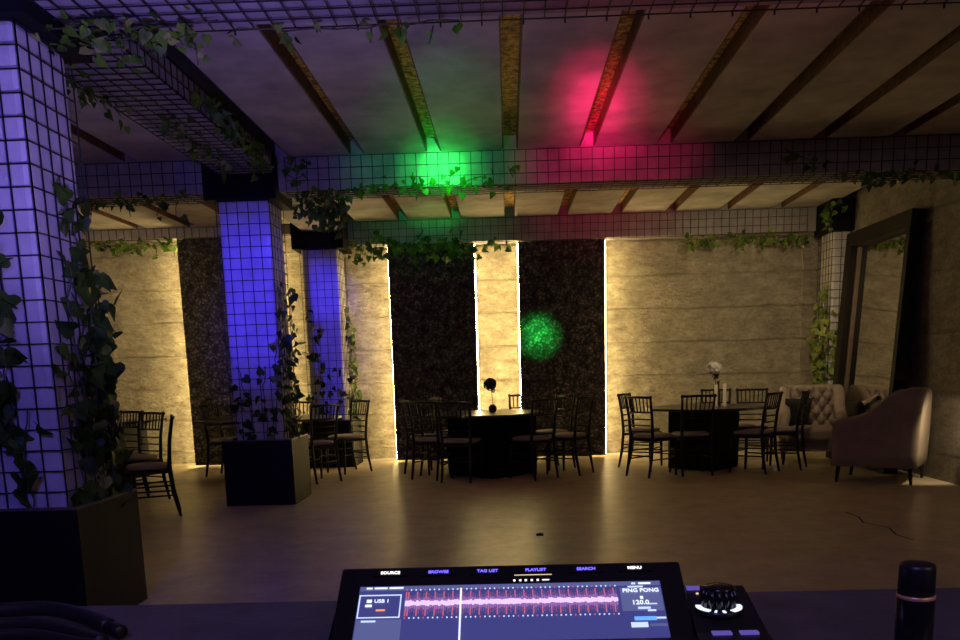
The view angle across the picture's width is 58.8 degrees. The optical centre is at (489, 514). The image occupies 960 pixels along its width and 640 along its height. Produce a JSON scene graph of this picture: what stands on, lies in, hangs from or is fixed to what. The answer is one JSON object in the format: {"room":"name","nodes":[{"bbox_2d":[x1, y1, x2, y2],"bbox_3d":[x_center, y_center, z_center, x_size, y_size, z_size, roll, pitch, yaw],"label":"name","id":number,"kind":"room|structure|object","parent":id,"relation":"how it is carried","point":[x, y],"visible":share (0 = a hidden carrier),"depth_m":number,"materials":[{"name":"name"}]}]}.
{"room":"entertainment venue","nodes":[
{"label":"entertainment venue","id":0,"kind":"room"},
{"bbox_2d":[86,234,820,463],"bbox_3d":[-1.630,-2.535,12.215,13.040,3.500,0.200,-1,10,1],"label":"wall","id":1,"kind":"structure","parent":0,"point":[672,310],"depth_m":12.05,"materials":[{"name":"stone"}]},
{"bbox_2d":[176,238,235,464],"bbox_3d":[-3.649,-2.276,12.038,1.180,3.100,0.320,-1,10,1],"label":"wall panel","id":2,"kind":"object","parent":1,"relation":"attached to","point":[198,259],"visible":0.45,"depth_m":11.85,"materials":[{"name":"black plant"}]},
{"bbox_2d":[387,243,479,459],"bbox_3d":[-0.761,-2.260,11.979,1.190,2.929,0.320,-1,10,1],"label":"wall panel","id":3,"kind":"object","parent":1,"relation":"attached to","point":[433,305],"depth_m":11.78,"materials":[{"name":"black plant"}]},
{"bbox_2d":[171,449,779,465],"bbox_3d":[-1.584,-0.803,12.395,12.640,0.025,0.025,-1,10,1],"label":"baseboard","id":4,"kind":"structure","parent":1,"relation":"attached to","point":[748,449],"depth_m":12.38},
{"bbox_2d":[517,239,605,456],"bbox_3d":[1.009,-2.301,11.934,1.199,2.929,0.320,-1,10,1],"label":"wall panel","id":5,"kind":"object","parent":1,"relation":"attached to","point":[562,282],"depth_m":11.73,"materials":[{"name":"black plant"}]},
{"bbox_2d":[65,0,959,229],"bbox_3d":[-1.840,-2.895,4.280,13.040,0.324,15.730,-1,10,1],"label":"ceiling","id":6,"kind":"structure","parent":0,"point":[562,64],"depth_m":6.35,"materials":[{"name":"paint"}]},
{"bbox_2d":[79,206,142,227],"bbox_3d":[-4.884,-2.734,4.180,0.145,0.200,14.950,-1,10,1],"label":"joist","id":7,"kind":"object","parent":6,"relation":"attached to","point":[98,211],"visible":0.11,"depth_m":10.88,"materials":[{"name":"wood"}]},
{"bbox_2d":[70,123,218,212],"bbox_3d":[-3.460,-2.768,4.143,0.145,0.200,14.950,-1,10,1],"label":"joist","id":8,"kind":"object","parent":6,"relation":"attached to","point":[84,135],"visible":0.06,"depth_m":7.54,"materials":[{"name":"wood"}]},
{"bbox_2d":[64,30,271,173],"bbox_3d":[-2.305,-2.954,6.111,0.500,0.186,3.860,-1,10,1],"label":"beam","id":9,"kind":"structure","parent":6,"relation":"attached to","point":[133,46],"depth_m":5.73,"materials":[{"name":"tile"}]},
{"bbox_2d":[65,70,133,134],"bbox_3d":[-2.542,-2.608,5.131,0.333,0.237,1.521,-1,10,1],"label":"ivy vine","id":10,"kind":"object","parent":9,"relation":"attached to","point":[89,91],"visible":0.38,"depth_m":5.38,"materials":[{"name":"green plant"}]},
{"bbox_2d":[65,29,269,172],"bbox_3d":[-2.306,-2.922,6.056,0.538,0.178,3.426,-1,10,1],"label":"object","id":11,"kind":"object","parent":9,"relation":"attached to","point":[104,31],"visible":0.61,"depth_m":5.81,"materials":[{"name":"metal"}]},
{"bbox_2d":[158,91,273,183],"bbox_3d":[-2.129,-2.936,6.676,0.529,0.341,1.946,-1,10,1],"label":"ivy vine","id":12,"kind":"object","parent":9,"relation":"attached to","point":[219,117],"visible":0.98,"depth_m":6.56,"materials":[{"name":"green plant"}]},
{"bbox_2d":[139,204,196,226],"bbox_3d":[-4.172,-2.751,4.162,0.145,0.200,14.950,-1,10,1],"label":"joist","id":13,"kind":"object","parent":6,"relation":"attached to","point":[152,207],"visible":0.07,"depth_m":10.80,"materials":[{"name":"wood"}]},
{"bbox_2d":[81,222,290,244],"bbox_3d":[-5.247,-3.945,11.733,5.500,0.360,0.330,-1,10,1],"label":"beam","id":14,"kind":"structure","parent":6,"relation":"attached to","point":[210,229],"depth_m":11.57,"materials":[{"name":"paint"}]},
{"bbox_2d":[87,236,185,259],"bbox_3d":[-4.838,-3.667,11.696,1.393,0.292,0.314,-1,10,1],"label":"ivy vine","id":15,"kind":"object","parent":14,"relation":"hanging from","point":[127,247],"visible":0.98,"depth_m":11.69,"materials":[{"name":"green plant"}]},
{"bbox_2d":[86,224,290,241],"bbox_3d":[-4.198,-3.816,11.549,3.206,0.148,0.006,-1,10,1],"label":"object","id":16,"kind":"object","parent":14,"relation":"attached to","point":[282,224],"visible":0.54,"depth_m":11.55,"materials":[{"name":"metal"}]},
{"bbox_2d":[137,28,350,221],"bbox_3d":[-2.036,-2.801,4.107,0.145,0.200,14.950,-1,10,1],"label":"joist","id":17,"kind":"object","parent":6,"relation":"attached to","point":[177,57],"visible":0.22,"depth_m":6.36,"materials":[{"name":"wood"}]},
{"bbox_2d":[281,198,340,230],"bbox_3d":[-2.224,-3.604,9.925,0.500,0.186,3.220,-1,10,1],"label":"beam","id":18,"kind":"structure","parent":6,"relation":"attached to","point":[288,215],"depth_m":10.35,"materials":[{"name":"paint"}]},
{"bbox_2d":[256,24,408,219],"bbox_3d":[-1.324,-2.818,4.089,0.145,0.200,14.950,-1,10,1],"label":"joist","id":19,"kind":"object","parent":6,"relation":"attached to","point":[294,63],"visible":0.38,"depth_m":6.34,"materials":[{"name":"wood"}]},
{"bbox_2d":[378,19,461,217],"bbox_3d":[-0.612,-2.835,4.071,0.145,0.200,14.950,-1,10,1],"label":"joist","id":20,"kind":"object","parent":6,"relation":"attached to","point":[400,54],"visible":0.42,"depth_m":6.36,"materials":[{"name":"wood"}]},
{"bbox_2d":[35,0,880,30],"bbox_3d":[-1.841,-2.641,3.998,12.640,0.531,0.390,-1,10,1],"label":"beam","id":21,"kind":"structure","parent":6,"relation":"attached to","point":[45,4],"depth_m":4.08,"materials":[{"name":"paint"}]},
{"bbox_2d":[31,5,217,72],"bbox_3d":[-1.804,-2.295,4.109,1.007,0.211,0.422,-1,10,1],"label":"ivy vine","id":22,"kind":"object","parent":21,"relation":"hanging from","point":[147,38],"visible":0.86,"depth_m":4.14,"materials":[{"name":"green plant"}]},
{"bbox_2d":[28,0,959,39],"bbox_3d":[-0.045,-2.396,4.002,9.028,0.028,0.429,-1,10,1],"label":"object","id":23,"kind":"object","parent":21,"relation":"attached to","point":[73,1],"visible":0.81,"depth_m":4.09,"materials":[{"name":"black metal"}]},
{"bbox_2d":[227,17,462,53],"bbox_3d":[-0.716,-2.349,4.192,1.171,0.142,0.145,-1,10,1],"label":"ivy vine","id":24,"kind":"object","parent":23,"relation":"hanging from","point":[401,35],"visible":1,"depth_m":4.20,"materials":[{"name":"green plant"}]},
{"bbox_2d":[498,14,522,215],"bbox_3d":[0.100,-2.852,4.053,0.145,0.200,14.950,-1,10,1],"label":"joist","id":25,"kind":"object","parent":6,"relation":"attached to","point":[511,31],"visible":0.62,"depth_m":6.24,"materials":[{"name":"wood"}]},
{"bbox_2d":[75,127,959,204],"bbox_3d":[-1.752,-3.349,8.158,12.640,0.531,0.330,-1,10,1],"label":"beam","id":26,"kind":"structure","parent":6,"relation":"attached to","point":[509,141],"depth_m":7.96,"materials":[{"name":"tile"}]},
{"bbox_2d":[80,189,190,221],"bbox_3d":[-3.797,-2.915,8.087,1.966,0.313,0.198,-1,10,1],"label":"ivy vine","id":27,"kind":"object","parent":26,"relation":"attached to","point":[163,205],"visible":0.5,"depth_m":8.06,"materials":[{"name":"green plant"}]},
{"bbox_2d":[74,160,206,207],"bbox_3d":[-4.067,-3.171,8.238,2.806,0.319,0.368,-1,10,1],"label":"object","id":28,"kind":"object","parent":26,"relation":"attached to","point":[162,173],"visible":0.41,"depth_m":8.05,"materials":[{"name":"metal"}]},
{"bbox_2d":[276,156,364,239],"bbox_3d":[-1.605,-3.010,8.133,0.860,0.744,0.414,-1,10,1],"label":"ivy vine","id":29,"kind":"object","parent":26,"relation":"hanging from","point":[321,214],"visible":0.99,"depth_m":8.11,"materials":[{"name":"green plant"}]},
{"bbox_2d":[339,165,519,200],"bbox_3d":[-0.571,-3.090,7.973,1.713,0.305,0.134,-1,10,3],"label":"ivy vine","id":30,"kind":"object","parent":26,"relation":"attached to","point":[432,182],"visible":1,"depth_m":7.97,"materials":[{"name":"green plant"}]},
{"bbox_2d":[284,134,959,200],"bbox_3d":[1.314,-3.298,8.100,6.476,0.319,0.368,-1,10,1],"label":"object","id":31,"kind":"object","parent":26,"relation":"attached to","point":[950,146],"visible":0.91,"depth_m":7.96,"materials":[{"name":"black metal"}]},
{"bbox_2d":[782,149,829,172],"bbox_3d":[2.917,-3.272,7.879,0.434,0.221,0.103,-1,10,1],"label":"ivy vine","id":32,"kind":"object","parent":26,"relation":"attached to","point":[795,156],"visible":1,"depth_m":7.86,"materials":[{"name":"green plant"}]},
{"bbox_2d":[834,160,959,192],"bbox_3d":[3.873,-3.130,7.877,1.381,0.262,0.145,-1,10,1],"label":"ivy vine","id":33,"kind":"object","parent":26,"relation":"attached to","point":[866,180],"visible":1,"depth_m":7.88,"materials":[{"name":"green plant"}]},
{"bbox_2d":[346,202,816,248],"bbox_3d":[1.071,-4.010,11.586,7.140,0.531,0.330,-1,10,1],"label":"beam","id":34,"kind":"structure","parent":6,"relation":"attached to","point":[550,225],"depth_m":11.44,"materials":[{"name":"paint"}]},
{"bbox_2d":[343,229,511,266],"bbox_3d":[-0.848,-3.602,11.469,2.286,0.496,0.230,-1,10,1],"label":"ivy vine","id":35,"kind":"object","parent":34,"relation":"attached to","point":[396,249],"visible":1,"depth_m":11.47,"materials":[{"name":"green plant"}]},
{"bbox_2d":[352,207,807,246],"bbox_3d":[1.191,-3.859,11.426,6.086,0.319,0.006,-1,10,1],"label":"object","id":36,"kind":"object","parent":34,"relation":"attached to","point":[776,216],"visible":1,"depth_m":11.42,"materials":[{"name":"metal"}]},
{"bbox_2d":[682,226,808,251],"bbox_3d":[3.414,-3.685,11.418,1.726,0.318,0.200,-1,10,1],"label":"ivy vine","id":37,"kind":"object","parent":34,"relation":"attached to","point":[739,239],"visible":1,"depth_m":11.42,"materials":[{"name":"green plant"}]},
{"bbox_2d":[557,10,645,214],"bbox_3d":[0.812,-2.869,4.035,0.145,0.200,14.950,-1,10,1],"label":"joist","id":38,"kind":"object","parent":6,"relation":"attached to","point":[627,28],"visible":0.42,"depth_m":6.20,"materials":[{"name":"wood"}]},
{"bbox_2d":[611,5,770,212],"bbox_3d":[1.524,-2.885,4.016,0.145,0.200,14.950,-1,10,1],"label":"joist","id":39,"kind":"object","parent":6,"relation":"attached to","point":[746,22],"visible":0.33,"depth_m":6.17,"materials":[{"name":"wood"}]},
{"bbox_2d":[665,0,895,210],"bbox_3d":[2.236,-2.902,3.998,0.145,0.200,14.950,-1,10,1],"label":"joist","id":40,"kind":"object","parent":6,"relation":"attached to","point":[868,15],"visible":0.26,"depth_m":6.12,"materials":[{"name":"wood"}]},
{"bbox_2d":[718,25,959,209],"bbox_3d":[2.948,-2.919,3.980,0.145,0.200,14.950,-1,10,1],"label":"joist","id":41,"kind":"object","parent":6,"relation":"attached to","point":[953,37],"visible":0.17,"depth_m":6.52,"materials":[{"name":"wood"}]},
{"bbox_2d":[772,93,959,207],"bbox_3d":[3.660,-2.936,3.962,0.145,0.200,14.950,-1,10,1],"label":"joist","id":42,"kind":"object","parent":6,"relation":"attached to","point":[954,100],"visible":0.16,"depth_m":7.54,"materials":[{"name":"wood"}]},
{"bbox_2d":[136,451,959,604],"bbox_3d":[-0.744,0.568,4.846,15.040,0.200,15.730,-1,10,1],"label":"floor","id":43,"kind":"structure","parent":0,"point":[789,528],"depth_m":6.84,"materials":[{"name":"concrete"}]},
{"bbox_2d":[0,0,107,508],"bbox_3d":[-2.379,-1.060,4.335,0.677,3.271,0.642,-1,10,1],"label":"column","id":44,"kind":"structure","parent":43,"relation":"on","point":[29,14],"depth_m":4.14,"materials":[{"name":"tile"}]},
{"bbox_2d":[0,211,54,507],"bbox_3d":[-2.384,-0.690,4.112,0.514,1.540,0.192,-1,10,1],"label":"ivy vine","id":45,"kind":"object","parent":44,"relation":"attached to","point":[14,441],"visible":0.95,"depth_m":4.13,"materials":[{"name":"green plant"}]},
{"bbox_2d":[0,19,112,507],"bbox_3d":[-2.377,-1.016,4.345,0.515,2.586,0.515,-1,10,1],"label":"wire mesh","id":46,"kind":"object","parent":44,"relation":"attached to","point":[13,20],"visible":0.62,"depth_m":4.15,"materials":[{"name":"black metal"}]},
{"bbox_2d":[52,176,134,506],"bbox_3d":[-2.077,-0.842,4.434,0.249,1.709,0.713,-1,10,1],"label":"ivy vine","id":47,"kind":"object","parent":44,"relation":"attached to","point":[100,380],"visible":0.97,"depth_m":4.41,"materials":[{"name":"green plant"}]},
{"bbox_2d":[0,488,147,605],"bbox_3d":[-2.342,0.233,4.557,0.683,0.645,0.683,-1,10,1],"label":"planter box","id":48,"kind":"object","parent":43,"relation":"on","point":[90,553],"visible":0.71,"depth_m":4.23,"materials":[{"name":"metal"}]},
{"bbox_2d":[107,410,149,490],"bbox_3d":[-4.072,-0.672,9.351,0.422,0.925,0.468,4,11,31],"label":"chair","id":49,"kind":"object","parent":43,"relation":"on","point":[123,470],"visible":0.31,"depth_m":9.47,"materials":[{"name":"black paint"}]},
{"bbox_2d":[104,417,166,477],"bbox_3d":[-4.990,-0.858,11.122,1.399,0.745,1.399,-1,10,1],"label":"dining table","id":50,"kind":"object","parent":43,"relation":"on","point":[127,430],"visible":0.25,"depth_m":10.98,"materials":[{"name":"wood"}]},
{"bbox_2d":[107,411,170,498],"bbox_3d":[-3.653,-0.598,8.848,0.422,0.925,0.468,4,11,31],"label":"chair","id":51,"kind":"object","parent":43,"relation":"on","point":[134,458],"visible":0.73,"depth_m":8.88,"materials":[{"name":"black paint"}]},
{"bbox_2d":[124,454,157,460],"bbox_3d":[-3.675,-0.599,8.812,0.398,0.045,0.370,4,11,31],"label":"seat cushion","id":52,"kind":"object","parent":51,"relation":"on","point":[134,457],"depth_m":8.73,"materials":[{"name":"fabric"}]},
{"bbox_2d":[125,414,181,515],"bbox_3d":[-3.122,-0.448,7.879,0.468,0.925,0.422,-5,10,-20],"label":"chair","id":53,"kind":"object","parent":43,"relation":"on","point":[146,468],"visible":0.91,"depth_m":7.75,"materials":[{"name":"black paint"}]},
{"bbox_2d":[126,462,166,470],"bbox_3d":[-3.160,-0.452,7.864,0.370,0.045,0.398,-5,10,-20],"label":"seat cushion","id":54,"kind":"object","parent":53,"relation":"on","point":[146,466],"depth_m":7.73,"materials":[{"name":"fabric"}]},
{"bbox_2d":[198,403,234,476],"bbox_3d":[-3.408,-0.965,10.969,0.468,0.925,0.422,1,10,15],"label":"chair","id":55,"kind":"object","parent":43,"relation":"on","point":[217,441],"visible":0.59,"depth_m":10.89,"materials":[{"name":"black paint"}]},
{"bbox_2d":[201,154,294,439],"bbox_3d":[-2.290,-1.762,8.456,0.677,3.271,0.642,-1,10,1],"label":"column","id":56,"kind":"structure","parent":43,"relation":"on","point":[237,187],"depth_m":8.15,"materials":[{"name":"tile"}]},
{"bbox_2d":[215,200,296,439],"bbox_3d":[-2.289,-1.718,8.466,0.515,2.586,0.515,-1,10,1],"label":"cage","id":57,"kind":"object","parent":56,"relation":"attached to","point":[237,212],"visible":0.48,"depth_m":8.20,"materials":[{"name":"metal"}]},
{"bbox_2d":[229,339,283,439],"bbox_3d":[-2.263,-1.151,8.280,0.572,1.078,0.147,-1,10,6],"label":"ivy vine","id":58,"kind":"object","parent":56,"relation":"attached to","point":[276,368],"visible":0.99,"depth_m":8.29,"materials":[{"name":"green plant"}]},
{"bbox_2d":[275,282,306,440],"bbox_3d":[-1.985,-1.445,8.512,0.206,1.671,0.626,0,10,8],"label":"ivy vine","id":59,"kind":"object","parent":56,"relation":"attached to","point":[297,428],"visible":0.97,"depth_m":8.47,"materials":[{"name":"green plant"}]},
{"bbox_2d":[222,434,311,505],"bbox_3d":[-2.254,-0.469,8.678,0.683,0.645,0.683,-1,10,1],"label":"planter box","id":60,"kind":"object","parent":43,"relation":"on","point":[267,471],"visible":0.83,"depth_m":8.35,"materials":[{"name":"metal"}]},
{"bbox_2d":[193,415,341,424],"bbox_3d":[-2.703,-0.820,10.521,1.678,0.745,1.399,-1,10,1],"label":"dining table","id":61,"kind":"object","parent":43,"relation":"on","point":[305,418],"visible":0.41,"depth_m":10.14,"materials":[{"name":"wood"}]},
{"bbox_2d":[290,217,351,419],"bbox_3d":[-2.221,-2.312,11.683,0.677,3.271,0.642,-1,10,1],"label":"column","id":62,"kind":"structure","parent":43,"relation":"on","point":[304,241],"depth_m":11.38,"materials":[{"name":"tile"}]},
{"bbox_2d":[299,249,352,419],"bbox_3d":[-2.220,-2.267,11.693,0.515,2.586,0.515,-1,10,1],"label":"cage","id":63,"kind":"object","parent":62,"relation":"attached to","point":[330,257],"visible":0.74,"depth_m":11.44,"materials":[{"name":"metal"}]},
{"bbox_2d":[305,309,352,419],"bbox_3d":[-2.174,-1.931,11.461,0.653,1.638,0.182,-1,10,1],"label":"ivy vine","id":64,"kind":"object","parent":62,"relation":"attached to","point":[310,357],"visible":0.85,"depth_m":11.48,"materials":[{"name":"green plant"}]},
{"bbox_2d":[344,306,362,427],"bbox_3d":[-1.896,-1.995,11.765,0.215,1.711,0.546,-1,10,1],"label":"ivy vine","id":65,"kind":"object","parent":62,"relation":"attached to","point":[351,337],"visible":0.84,"depth_m":11.71,"materials":[{"name":"green plant"}]},
{"bbox_2d":[308,403,341,484],"bbox_3d":[-2.046,-0.847,10.054,0.468,0.925,0.422,8,13,43],"label":"chair","id":66,"kind":"object","parent":43,"relation":"on","point":[320,443],"visible":0.8,"depth_m":9.93,"materials":[{"name":"black paint"}]},
{"bbox_2d":[302,417,362,467],"bbox_3d":[-2.185,-1.018,11.905,0.683,0.645,0.683,-1,10,1],"label":"dining table","id":67,"kind":"object","parent":43,"relation":"on","point":[342,425],"visible":0.54,"depth_m":11.58,"materials":[{"name":"wood"}]},
{"bbox_2d":[326,400,372,474],"bbox_3d":[-1.820,-1.011,10.983,0.468,0.925,0.422,-11,13,-43],"label":"chair","id":68,"kind":"object","parent":43,"relation":"on","point":[350,437],"visible":0.93,"depth_m":10.96,"materials":[{"name":"black paint"}]},
{"bbox_2d":[399,400,448,475],"bbox_3d":[-0.809,-0.973,10.590,0.468,0.925,0.422,-9,12,-39],"label":"chair","id":69,"kind":"object","parent":43,"relation":"on","point":[402,402],"visible":0.59,"depth_m":10.54,"materials":[{"name":"black paint"}]},
{"bbox_2d":[406,401,457,480],"bbox_3d":[-0.685,-0.892,10.094,0.422,0.925,0.468,3,11,27],"label":"chair","id":70,"kind":"object","parent":43,"relation":"on","point":[428,440],"visible":0.85,"depth_m":9.95,"materials":[{"name":"black paint"}]},
{"bbox_2d":[415,436,450,441],"bbox_3d":[-0.666,-0.906,10.128,0.398,0.045,0.370,3,11,27],"label":"seat cushion","id":71,"kind":"object","parent":70,"relation":"on","point":[421,438],"depth_m":9.97,"materials":[{"name":"fabric"}]},
{"bbox_2d":[425,397,447,464],"bbox_3d":[-0.552,-1.086,11.213,0.468,0.925,0.422,3,11,24],"label":"chair","id":72,"kind":"object","parent":43,"relation":"on","point":[433,398],"visible":0.31,"depth_m":11.15,"materials":[{"name":"black paint"}]},
{"bbox_2d":[435,401,483,482],"bbox_3d":[-0.341,-0.846,9.764,0.422,0.925,0.468,1,10,16],"label":"chair","id":73,"kind":"object","parent":43,"relation":"on","point":[470,441],"visible":1,"depth_m":9.61,"materials":[{"name":"black paint"}]},
{"bbox_2d":[444,437,480,442],"bbox_3d":[-0.330,-0.860,9.801,0.398,0.045,0.370,1,10,16],"label":"seat cushion","id":74,"kind":"object","parent":73,"relation":"on","point":[450,439],"depth_m":9.64,"materials":[{"name":"fabric"}]},
{"bbox_2d":[426,409,543,478],"bbox_3d":[-0.055,-0.877,10.424,1.399,0.745,1.399,-2,10,-1],"label":"dining table","id":75,"kind":"object","parent":43,"relation":"on","point":[495,430],"visible":0.67,"depth_m":10.04,"materials":[{"name":"wood"}]},
{"bbox_2d":[24,588,959,639],"bbox_3d":[0.037,0.637,0.874,2.800,0.950,0.710,-1,10,1],"label":"table","id":76,"kind":"object","parent":43,"relation":"on","point":[827,614],"visible":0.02,"depth_m":1.05,"materials":[{"name":"laminate"}]},
{"bbox_2d":[0,628,101,639],"bbox_3d":[-0.589,0.146,0.987,0.446,0.015,0.065,0,10,8],"label":"cable","id":77,"kind":"object","parent":76,"relation":"on","point":[13,633],"visible":1,"depth_m":1.00,"materials":[{"name":"black rubber"}]},
{"bbox_2d":[0,617,108,639],"bbox_3d":[-0.622,0.139,1.025,0.378,0.018,0.073,0,10,7],"label":"cable","id":78,"kind":"object","parent":76,"relation":"on","point":[5,622],"visible":0.79,"depth_m":1.03,"materials":[{"name":"black rubber"}]},
{"bbox_2d":[0,601,127,638],"bbox_3d":[-0.617,0.129,1.059,0.389,0.026,0.091,0,10,7],"label":"cable","id":79,"kind":"object","parent":76,"relation":"on","point":[102,623],"visible":0.99,"depth_m":1.06,"materials":[{"name":"black rubber"}]},
{"bbox_2d":[328,562,773,639],"bbox_3d":[0.052,0.139,0.695,0.418,0.114,0.425,-1,10,1],"label":"controller","id":80,"kind":"object","parent":76,"relation":"on","point":[648,600],"visible":1,"depth_m":0.83,"materials":[{"name":"black plastic"}]},
{"bbox_2d":[894,560,936,639],"bbox_3d":[0.383,0.102,0.770,0.032,0.120,0.032,-1,10,1],"label":"slim bottle","id":81,"kind":"object","parent":76,"relation":"on","point":[916,585],"visible":1,"depth_m":0.75,"materials":[{"name":"black plastic"}]},
{"bbox_2d":[508,394,537,419],"bbox_3d":[0.415,-1.158,11.482,0.422,0.925,0.468,1,10,13],"label":"chair","id":82,"kind":"object","parent":43,"relation":"on","point":[509,395],"visible":0.23,"depth_m":11.62,"materials":[{"name":"black paint"}]},
{"bbox_2d":[509,398,559,480],"bbox_3d":[0.513,-0.885,9.853,0.422,0.925,0.468,-9,12,-36],"label":"chair","id":83,"kind":"object","parent":43,"relation":"on","point":[532,439],"visible":1,"depth_m":9.75,"materials":[{"name":"black paint"}]},
{"bbox_2d":[512,435,550,440],"bbox_3d":[0.488,-0.897,9.883,0.398,0.045,0.370,-9,12,-36],"label":"seat cushion","id":84,"kind":"object","parent":83,"relation":"on","point":[525,437],"depth_m":9.76,"materials":[{"name":"fabric"}]},
{"bbox_2d":[536,394,576,470],"bbox_3d":[0.803,-1.053,10.795,0.468,0.925,0.422,-8,11,-33],"label":"chair","id":85,"kind":"object","parent":43,"relation":"on","point":[556,395],"visible":0.58,"depth_m":10.75,"materials":[{"name":"black paint"}]},
{"bbox_2d":[546,395,594,475],"bbox_3d":[0.967,-0.951,10.169,0.468,0.925,0.422,5,12,34],"label":"chair","id":86,"kind":"object","parent":43,"relation":"on","point":[575,436],"visible":0.96,"depth_m":10.07,"materials":[{"name":"black paint"}]},
{"bbox_2d":[549,432,585,437],"bbox_3d":[0.933,-0.961,10.191,0.370,0.045,0.398,5,12,34],"label":"seat cushion","id":87,"kind":"object","parent":86,"relation":"on","point":[561,434],"depth_m":10.05,"materials":[{"name":"fabric"}]},
{"bbox_2d":[617,392,662,467],"bbox_3d":[1.875,-1.064,10.684,0.468,0.925,0.422,4,11,31],"label":"chair","id":88,"kind":"object","parent":43,"relation":"on","point":[620,396],"visible":0.67,"depth_m":10.65,"materials":[{"name":"black paint"}]},
{"bbox_2d":[624,396,676,478],"bbox_3d":[1.838,-0.909,9.777,0.468,0.925,0.422,-9,12,-36],"label":"chair","id":89,"kind":"object","parent":43,"relation":"on","point":[651,437],"visible":1,"depth_m":9.68,"materials":[{"name":"black paint"}]},
{"bbox_2d":[633,432,672,437],"bbox_3d":[1.871,-0.921,9.800,0.370,0.045,0.398,-9,12,-36],"label":"seat cushion","id":90,"kind":"object","parent":89,"relation":"on","point":[645,434],"depth_m":9.67,"materials":[{"name":"fabric"}]},
{"bbox_2d":[669,394,716,476],"bbox_3d":[2.329,-0.926,9.800,0.422,0.925,0.468,-2,10,-4],"label":"chair","id":91,"kind":"object","parent":43,"relation":"on","point":[682,435],"visible":0.98,"depth_m":9.65,"materials":[{"name":"black paint"}]},
{"bbox_2d":[672,431,708,436],"bbox_3d":[2.325,-0.940,9.839,0.398,0.045,0.370,-2,10,-4],"label":"seat cushion","id":92,"kind":"object","parent":91,"relation":"on","point":[679,433],"depth_m":9.68,"materials":[{"name":"fabric"}]},
{"bbox_2d":[645,404,770,470],"bbox_3d":[2.645,-0.954,10.434,1.399,0.745,1.399,-1,10,1],"label":"dining table","id":93,"kind":"object","parent":43,"relation":"on","point":[726,418],"visible":0.72,"depth_m":10.19,"materials":[{"name":"wood"}]},
{"bbox_2d":[736,388,768,461],"bbox_3d":[3.407,-1.176,11.092,0.422,0.925,0.468,1,10,15],"label":"chair","id":94,"kind":"object","parent":43,"relation":"on","point":[742,425],"visible":0.5,"depth_m":11.16,"materials":[{"name":"black paint"}]},
{"bbox_2d":[729,391,782,474],"bbox_3d":[3.076,-0.954,9.842,0.468,0.925,0.422,7,13,42],"label":"chair","id":95,"kind":"object","parent":43,"relation":"on","point":[762,433],"visible":1,"depth_m":9.76,"materials":[{"name":"black paint"}]},
{"bbox_2d":[733,429,772,434],"bbox_3d":[3.046,-0.965,9.868,0.370,0.045,0.398,7,13,42],"label":"seat cushion","id":96,"kind":"object","parent":95,"relation":"on","point":[744,431],"depth_m":9.75,"materials":[{"name":"fabric"}]},
{"bbox_2d":[762,390,810,470],"bbox_3d":[3.517,-1.010,10.101,0.468,0.925,0.422,4,11,30],"label":"chair","id":97,"kind":"object","parent":43,"relation":"on","point":[781,430],"visible":0.82,"depth_m":9.99,"materials":[{"name":"black paint"}]},
{"bbox_2d":[779,384,846,464],"bbox_3d":[4.008,-1.131,10.631,0.764,0.955,0.882,1,10,17],"label":"armchair","id":98,"kind":"object","parent":43,"relation":"on","point":[828,403],"visible":0.69,"depth_m":10.61,"materials":[{"name":"beige fabric"}]},
{"bbox_2d":[785,398,812,423],"bbox_3d":[3.850,-1.296,10.683,0.360,0.342,0.166,-2,10,-4],"label":"cushion","id":99,"kind":"object","parent":98,"relation":"on","point":[793,404],"visible":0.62,"depth_m":10.62,"materials":[{"name":"black fabric"}]},
{"bbox_2d":[789,425,831,440],"bbox_3d":[3.988,-1.020,10.576,0.530,0.155,0.730,1,10,17],"label":"seat cushion","id":100,"kind":"object","parent":98,"relation":"on","point":[811,432],"depth_m":10.24,"materials":[{"name":"beige fabric"}]},
{"bbox_2d":[814,198,855,454],"bbox_3d":[4.528,-2.443,11.348,0.288,3.271,0.640,-1,10,1],"label":"column","id":101,"kind":"structure","parent":43,"relation":"on","point":[845,222],"depth_m":11.04,"materials":[{"name":"tile"}]},
{"bbox_2d":[806,284,837,384],"bbox_3d":[4.400,-2.331,11.264,0.290,1.392,0.645,-5,10,-20],"label":"ivy vine","id":102,"kind":"object","parent":101,"relation":"attached to","point":[817,346],"visible":0.92,"depth_m":11.24,"materials":[{"name":"green plant"}]},
{"bbox_2d":[813,231,851,384],"bbox_3d":[4.548,-2.400,11.365,0.242,2.586,0.498,-1,10,1],"label":"cage","id":103,"kind":"object","parent":101,"relation":"attached to","point":[841,239],"visible":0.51,"depth_m":11.13,"materials":[{"name":"metal"}]},
{"bbox_2d":[819,199,847,231],"bbox_3d":[4.338,-3.784,10.776,0.345,0.395,0.176,6,12,38],"label":"ivy vine","id":104,"kind":"object","parent":101,"relation":"attached to","point":[825,214],"visible":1,"depth_m":10.77,"materials":[{"name":"green plant"}]},
{"bbox_2d":[826,208,926,473],"bbox_3d":[4.481,-1.981,10.032,0.310,2.804,1.750,-1,10,1],"label":"floor mirror","id":105,"kind":"object","parent":43,"relation":"on","point":[882,262],"visible":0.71,"depth_m":9.87,"materials":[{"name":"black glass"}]},
{"bbox_2d":[828,387,931,485],"bbox_3d":[4.066,-0.842,8.918,0.882,0.955,0.764,5,12,35],"label":"armchair","id":106,"kind":"object","parent":43,"relation":"on","point":[894,433],"visible":1,"depth_m":8.56,"materials":[{"name":"beige fabric"}]},
{"bbox_2d":[846,400,864,416],"bbox_3d":[3.880,-1.039,9.013,0.154,0.349,0.362,-2,10,-1],"label":"cushion","id":107,"kind":"object","parent":106,"relation":"on","point":[853,408],"visible":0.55,"depth_m":8.91,"materials":[{"name":"black fabric"}]},
{"bbox_2d":[843,177,959,484],"bbox_3d":[4.622,-1.383,4.399,0.200,3.500,15.330,-1,10,1],"label":"wall","id":108,"kind":"structure","parent":0,"point":[934,364],"depth_m":8.81,"materials":[{"name":"grey concrete"}]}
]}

